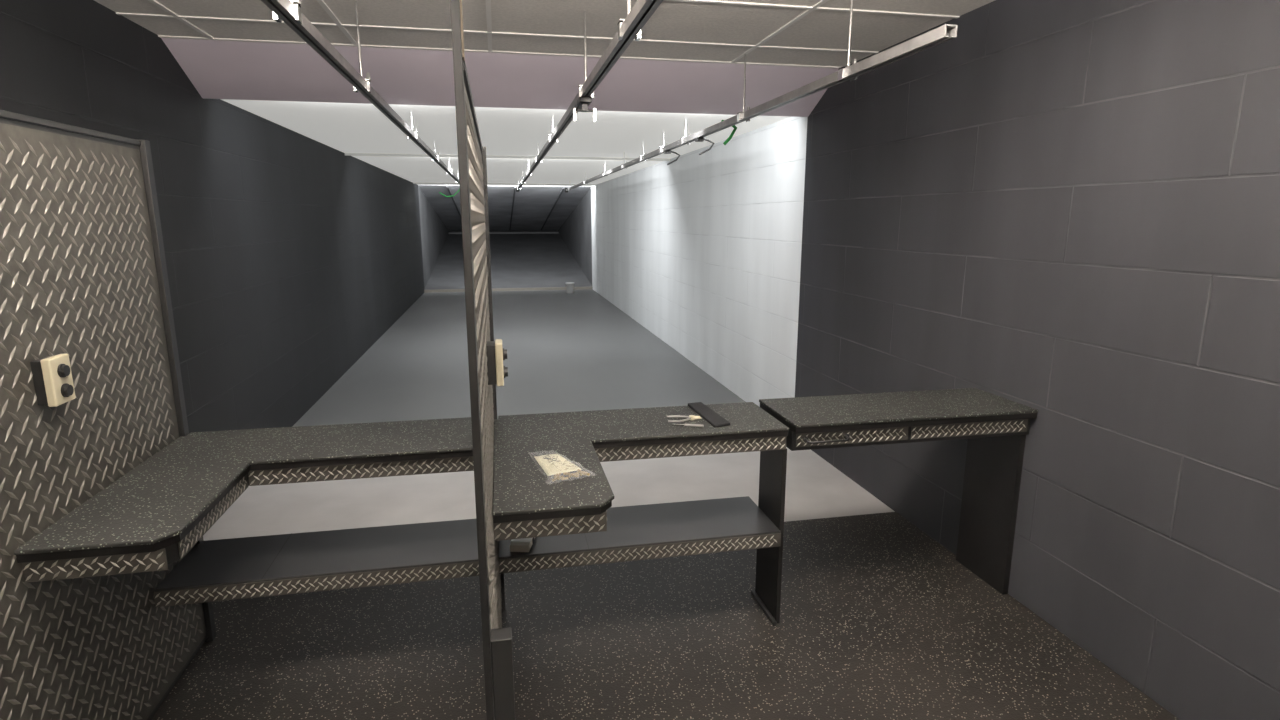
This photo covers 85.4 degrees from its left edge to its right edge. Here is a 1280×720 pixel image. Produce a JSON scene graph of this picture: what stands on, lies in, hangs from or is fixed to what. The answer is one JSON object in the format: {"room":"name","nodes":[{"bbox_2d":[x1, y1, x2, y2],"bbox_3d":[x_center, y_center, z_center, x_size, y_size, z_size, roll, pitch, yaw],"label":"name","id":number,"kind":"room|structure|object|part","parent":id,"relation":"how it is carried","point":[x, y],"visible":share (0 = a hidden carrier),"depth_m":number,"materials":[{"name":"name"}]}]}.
{"room":"sports facility","nodes":[
{"label":"sports facility","id":0,"kind":"room"},
{"bbox_2d":[0,0,423,433],"bbox_3d":[-3.236,-1.051,6.719,0.150,3.020,19.600,-2,12,-11],"label":"wall","id":1,"kind":"structure","parent":0,"point":[289,255],"depth_m":4.71,"materials":[{"name":"grey paint"}]},
{"bbox_2d":[221,99,788,185],"bbox_3d":[-1.940,-2.964,10.475,4.000,0.148,12.150,-2,12,-11],"label":"ceiling","id":2,"kind":"structure","parent":0,"point":[510,137],"depth_m":6.52,"materials":[{"name":"white paint"}]},
{"bbox_2d":[261,0,458,182],"bbox_3d":[-2.141,-2.270,7.321,0.077,0.410,14.600,-2,12,-11],"label":"rail","id":3,"kind":"object","parent":2,"relation":"hanging from","point":[288,11],"visible":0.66,"depth_m":2.80,"materials":[{"name":"metal"}]},
{"bbox_2d":[439,188,459,196],"bbox_3d":[-3.156,-2.868,11.762,0.121,0.229,1.056,1,12,6],"label":"cable","id":4,"kind":"object","parent":3,"relation":"attached to","point":[459,188],"visible":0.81,"depth_m":11.54,"materials":[{"name":"green plastic"}]},
{"bbox_2d":[516,0,662,191],"bbox_3d":[-1.125,-2.272,7.530,0.112,0.490,14.600,-2,12,-11],"label":"rail","id":5,"kind":"object","parent":2,"relation":"hanging from","point":[629,28],"visible":1,"depth_m":2.86,"materials":[{"name":"metal"}]},
{"bbox_2d":[565,0,957,192],"bbox_3d":[-0.243,-2.483,8.607,0.152,0.506,13.200,-2,12,-11],"label":"rail","id":6,"kind":"object","parent":2,"relation":"hanging from","point":[946,32],"visible":1,"depth_m":3.22,"materials":[{"name":"metal"}]},
{"bbox_3d":[0.297,-1.782,6.102,0.120,0.132,0.014,-2,12,-11],"label":"clip arm","id":7,"kind":"part","parent":6,"relation":"part of","materials":[{"name":"black paint"}]},
{"bbox_3d":[0.495,-1.587,5.141,0.120,0.132,0.014,-2,12,-11],"label":"clip arm","id":8,"kind":"part","parent":6,"relation":"part of","materials":[{"name":"black paint"}]},
{"bbox_2d":[721,120,736,144],"bbox_3d":[0.577,-1.531,4.670,0.128,0.153,0.100,-9,15,-38],"label":"cable","id":9,"kind":"object","parent":6,"relation":"attached to","point":[729,138],"visible":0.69,"depth_m":4.70,"materials":[{"name":"green plastic"}]},
{"bbox_2d":[94,0,994,66],"bbox_3d":[0.050,-1.202,0.791,4.000,0.100,6.970,-2,12,-11],"label":"ceiling","id":10,"kind":"structure","parent":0,"point":[672,20],"depth_m":3.53,"materials":[{"name":"grey tile"}]},
{"bbox_2d":[161,38,837,116],"bbox_3d":[-0.689,-1.818,4.397,4.000,0.350,0.510,-2,12,-11],"label":"ceiling deflector","id":11,"kind":"structure","parent":10,"relation":"attached to","point":[217,69],"depth_m":4.34,"materials":[{"name":"grey metal"}]},
{"bbox_2d":[151,289,1178,719],"bbox_3d":[-2.192,-0.689,12.213,4.200,0.120,29.600,-2,12,-11],"label":"floor","id":12,"kind":"structure","parent":0,"point":[879,620],"depth_m":3.06,"materials":[{"name":"concrete"}]},
{"bbox_2d":[0,110,206,719],"bbox_3d":[-1.623,0.330,1.908,0.018,1.952,1.560,-2,12,-11],"label":"wall","id":13,"kind":"structure","parent":12,"relation":"on","point":[6,117],"depth_m":2.12,"materials":[{"name":"metal"}]},
{"bbox_2d":[0,123,205,719],"bbox_3d":[-1.616,0.337,1.906,0.005,1.900,1.520,-2,12,-11],"label":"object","id":14,"kind":"object","parent":13,"relation":"attached to","point":[78,276],"visible":0.8,"depth_m":2.03,"materials":[{"name":"grey metal"}]},
{"bbox_2d":[30,354,75,406],"bbox_3d":[-1.593,0.054,1.890,0.061,0.130,0.090,-2,12,-11],"label":"control box","id":15,"kind":"object","parent":14,"relation":"attached to","point":[52,375],"visible":1,"depth_m":1.86,"materials":[{"name":"beige plastic"}]},
{"bbox_2d":[139,140,215,641],"bbox_3d":[-1.775,0.185,2.665,0.036,1.975,0.040,-2,12,-11],"label":"post","id":16,"kind":"object","parent":12,"relation":"on","point":[145,150],"visible":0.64,"depth_m":2.58,"materials":[{"name":"metal"}]},
{"bbox_2d":[14,417,478,606],"bbox_3d":[-1.108,0.791,2.426,1.158,0.882,1.010,-2,12,-11],"label":"bench","id":17,"kind":"object","parent":12,"relation":"on","point":[150,518],"visible":0.92,"depth_m":2.50,"materials":[{"name":"rubber"}]},
{"bbox_3d":[-1.113,0.423,2.355,1.150,0.061,0.970,-2,12,-11],"label":"frame","id":18,"kind":"part","parent":17,"relation":"part of","materials":[{"name":"silver metal"}]},
{"bbox_2d":[154,519,477,591],"bbox_3d":[-1.176,0.752,2.711,1.138,0.022,0.380,-2,12,-11],"label":"shelf","id":19,"kind":"object","parent":17,"relation":"attached to","point":[258,563],"depth_m":2.64,"materials":[{"name":"laminate"}]},
{"bbox_2d":[463,61,482,151],"bbox_3d":[-0.466,0.283,2.138,0.018,1.952,1.560,-2,12,-11],"label":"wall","id":20,"kind":"structure","parent":12,"relation":"on","point":[466,79],"depth_m":1.56,"materials":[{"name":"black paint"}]},
{"bbox_2d":[464,84,501,634],"bbox_3d":[-0.460,0.290,2.135,0.005,1.900,1.520,-2,12,-11],"label":"partition panel","id":21,"kind":"object","parent":20,"relation":"attached to","point":[475,166],"visible":0.76,"depth_m":1.70,"materials":[{"name":"grey metal"}]},
{"bbox_2d":[486,339,507,385],"bbox_3d":[-0.436,0.008,2.119,0.061,0.130,0.090,-2,12,-11],"label":"control box","id":22,"kind":"object","parent":21,"relation":"attached to","point":[495,353],"visible":0.99,"depth_m":2.08,"materials":[{"name":"beige plastic"}]},
{"bbox_2d":[481,146,504,609],"bbox_3d":[-0.619,0.138,2.894,0.036,1.975,0.040,-2,12,-11],"label":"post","id":23,"kind":"object","parent":12,"relation":"on","point":[483,153],"visible":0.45,"depth_m":2.78,"materials":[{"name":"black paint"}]},
{"bbox_2d":[491,627,514,719],"bbox_3d":[-0.290,0.989,1.534,0.043,0.850,0.045,-2,12,-11],"label":"foot sleeve","id":24,"kind":"object","parent":12,"relation":"on","point":[501,638],"visible":1,"depth_m":1.45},
{"bbox_2d":[450,0,493,719],"bbox_3d":[-0.310,0.105,1.315,0.018,2.670,0.037,-2,12,-11],"label":"post","id":25,"kind":"object","parent":24,"relation":"on","point":[454,4],"depth_m":1.27,"materials":[{"name":"black metal"}]},
{"bbox_3d":[-0.303,-0.704,1.154,0.003,0.380,0.032,-2,12,-11],"label":"front edge strip","id":26,"kind":"part","parent":25,"relation":"part of","materials":[{"name":"grey metal"}]},
{"bbox_2d":[418,185,592,292],"bbox_3d":[-4.119,-4.019,21.258,4.200,3.000,9.960,-2,12,-11],"label":"trap","id":27,"kind":"object","parent":12,"relation":"on","point":[541,236],"visible":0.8,"depth_m":19.34,"materials":[{"name":"metal"}]},
{"bbox_3d":[-6.134,-3.944,20.889,0.100,3.000,9.900,-2,12,-11],"label":"plate","id":28,"kind":"part","parent":27,"relation":"part of","materials":[{"name":"metal"}]},
{"bbox_2d":[418,185,590,230],"bbox_3d":[-4.125,-4.686,21.153,4.000,1.650,9.900,-2,12,-11],"label":"hood","id":29,"kind":"object","parent":27,"relation":"attached to","point":[532,208],"depth_m":19.21,"materials":[{"name":"metal"}]},
{"bbox_3d":[-2.115,-4.106,21.685,0.100,3.000,9.900,-2,12,-11],"label":"plate","id":30,"kind":"part","parent":27,"relation":"part of","materials":[{"name":"metal"}]},
{"bbox_2d":[566,282,574,292],"bbox_3d":[-1.642,-1.695,16.287,0.216,0.235,0.208,-2,12,-11],"label":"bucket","id":31,"kind":"object","parent":12,"relation":"on","point":[569,286],"visible":1,"depth_m":16.21,"materials":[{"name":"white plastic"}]},
{"bbox_2d":[493,402,788,625],"bbox_3d":[0.052,0.738,2.657,1.165,0.894,1.015,-2,12,-11],"label":"bench","id":32,"kind":"object","parent":12,"relation":"on","point":[572,522],"depth_m":2.76,"materials":[{"name":"stone"}]},
{"bbox_2d":[510,538,534,551],"bbox_3d":[-0.462,0.712,2.767,0.082,0.032,0.170,1,12,3],"label":"ammunition box","id":33,"kind":"object","parent":32,"relation":"on","point":[517,545],"visible":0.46,"depth_m":2.69,"materials":[{"name":"grey cardboard"}]},
{"bbox_2d":[535,454,589,481],"bbox_3d":[-0.290,0.339,2.332,0.170,0.039,0.323,-7,13,-29],"label":"plastic bag","id":34,"kind":"object","parent":32,"relation":"on","point":[552,464],"visible":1,"depth_m":2.31,"materials":[{"name":"white"}]},
{"bbox_2d":[499,496,780,558],"bbox_3d":[-0.016,0.705,2.941,1.145,0.022,0.380,-2,12,-11],"label":"shelf","id":35,"kind":"object","parent":32,"relation":"attached to","point":[710,523],"depth_m":2.86,"materials":[{"name":"laminate"}]},
{"bbox_2d":[667,415,700,422],"bbox_3d":[0.182,0.243,2.868,0.144,0.016,0.081,1,12,4],"label":"pliers","id":36,"kind":"object","parent":32,"relation":"on","point":[690,417],"visible":1,"depth_m":2.88,"materials":[{"name":"metal"}]},
{"bbox_3d":[0.161,0.238,2.899,0.099,0.011,0.017,2,12,10],"label":"handle","id":37,"kind":"part","parent":36,"relation":"part of","materials":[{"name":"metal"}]},
{"bbox_3d":[0.169,0.248,2.849,0.109,0.011,0.033,-5,13,-24],"label":"handle","id":38,"kind":"part","parent":36,"relation":"part of","materials":[{"name":"metal"}]},
{"bbox_2d":[672,424,703,427],"bbox_3d":[0.190,0.261,2.781,0.130,0.014,0.015,3,12,15],"label":"screwdriver","id":39,"kind":"object","parent":32,"relation":"on","point":[688,425],"visible":1,"depth_m":2.77,"materials":[{"name":"silver metal"}]},
{"bbox_3d":[0.290,0.230,2.944,0.075,0.012,0.356,-3,12,-14],"label":"rubber strip","id":40,"kind":"part","parent":32,"relation":"part of","materials":[{"name":"black rubber"}]},
{"bbox_3d":[0.565,0.722,3.010,0.020,0.785,0.245,-2,12,-11],"label":"support panel","id":41,"kind":"part","parent":32,"relation":"part of","materials":[{"name":"black laminate"}]},
{"bbox_2d":[759,388,1037,594],"bbox_3d":[1.126,0.637,3.148,1.112,0.897,0.418,-2,12,-11],"label":"bench","id":42,"kind":"object","parent":12,"relation":"on","point":[996,428],"visible":1,"depth_m":3.08,"materials":[{"name":"rubber"}]},
{"bbox_3d":[0.762,0.323,2.813,0.190,0.016,0.041,-2,12,-11],"label":"drawer handle","id":43,"kind":"part","parent":42,"relation":"part of","materials":[{"name":"grey metal"}]},
{"bbox_3d":[0.880,0.315,2.859,0.500,0.062,0.005,-2,12,-11],"label":"drawer","id":44,"kind":"part","parent":42,"relation":"part of","materials":[{"name":"grey metal"}]},
{"bbox_3d":[1.125,0.273,3.091,1.108,0.083,0.355,-2,12,-11],"label":"frame","id":45,"kind":"part","parent":42,"relation":"part of","materials":[{"name":"black paint"}]},
{"bbox_3d":[1.654,0.670,3.289,0.026,0.775,0.340,-2,12,-11],"label":"support panel","id":46,"kind":"part","parent":42,"relation":"part of","materials":[{"name":"black laminate"}]},
{"bbox_2d":[591,0,1279,719],"bbox_3d":[0.832,-1.214,7.525,0.150,3.020,19.600,-2,12,-11],"label":"wall","id":47,"kind":"structure","parent":0,"point":[1068,211],"depth_m":2.85,"materials":[{"name":"grey paint"}]},
{"bbox_2d":[116,0,959,68],"bbox_3d":[0.050,-1.149,0.799,4.000,0.006,6.965,-2,12,-11],"label":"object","id":48,"kind":"structure","parent":47,"relation":"attached to","point":[322,3],"depth_m":3.65,"materials":[{"name":"silver metal"}]}
]}

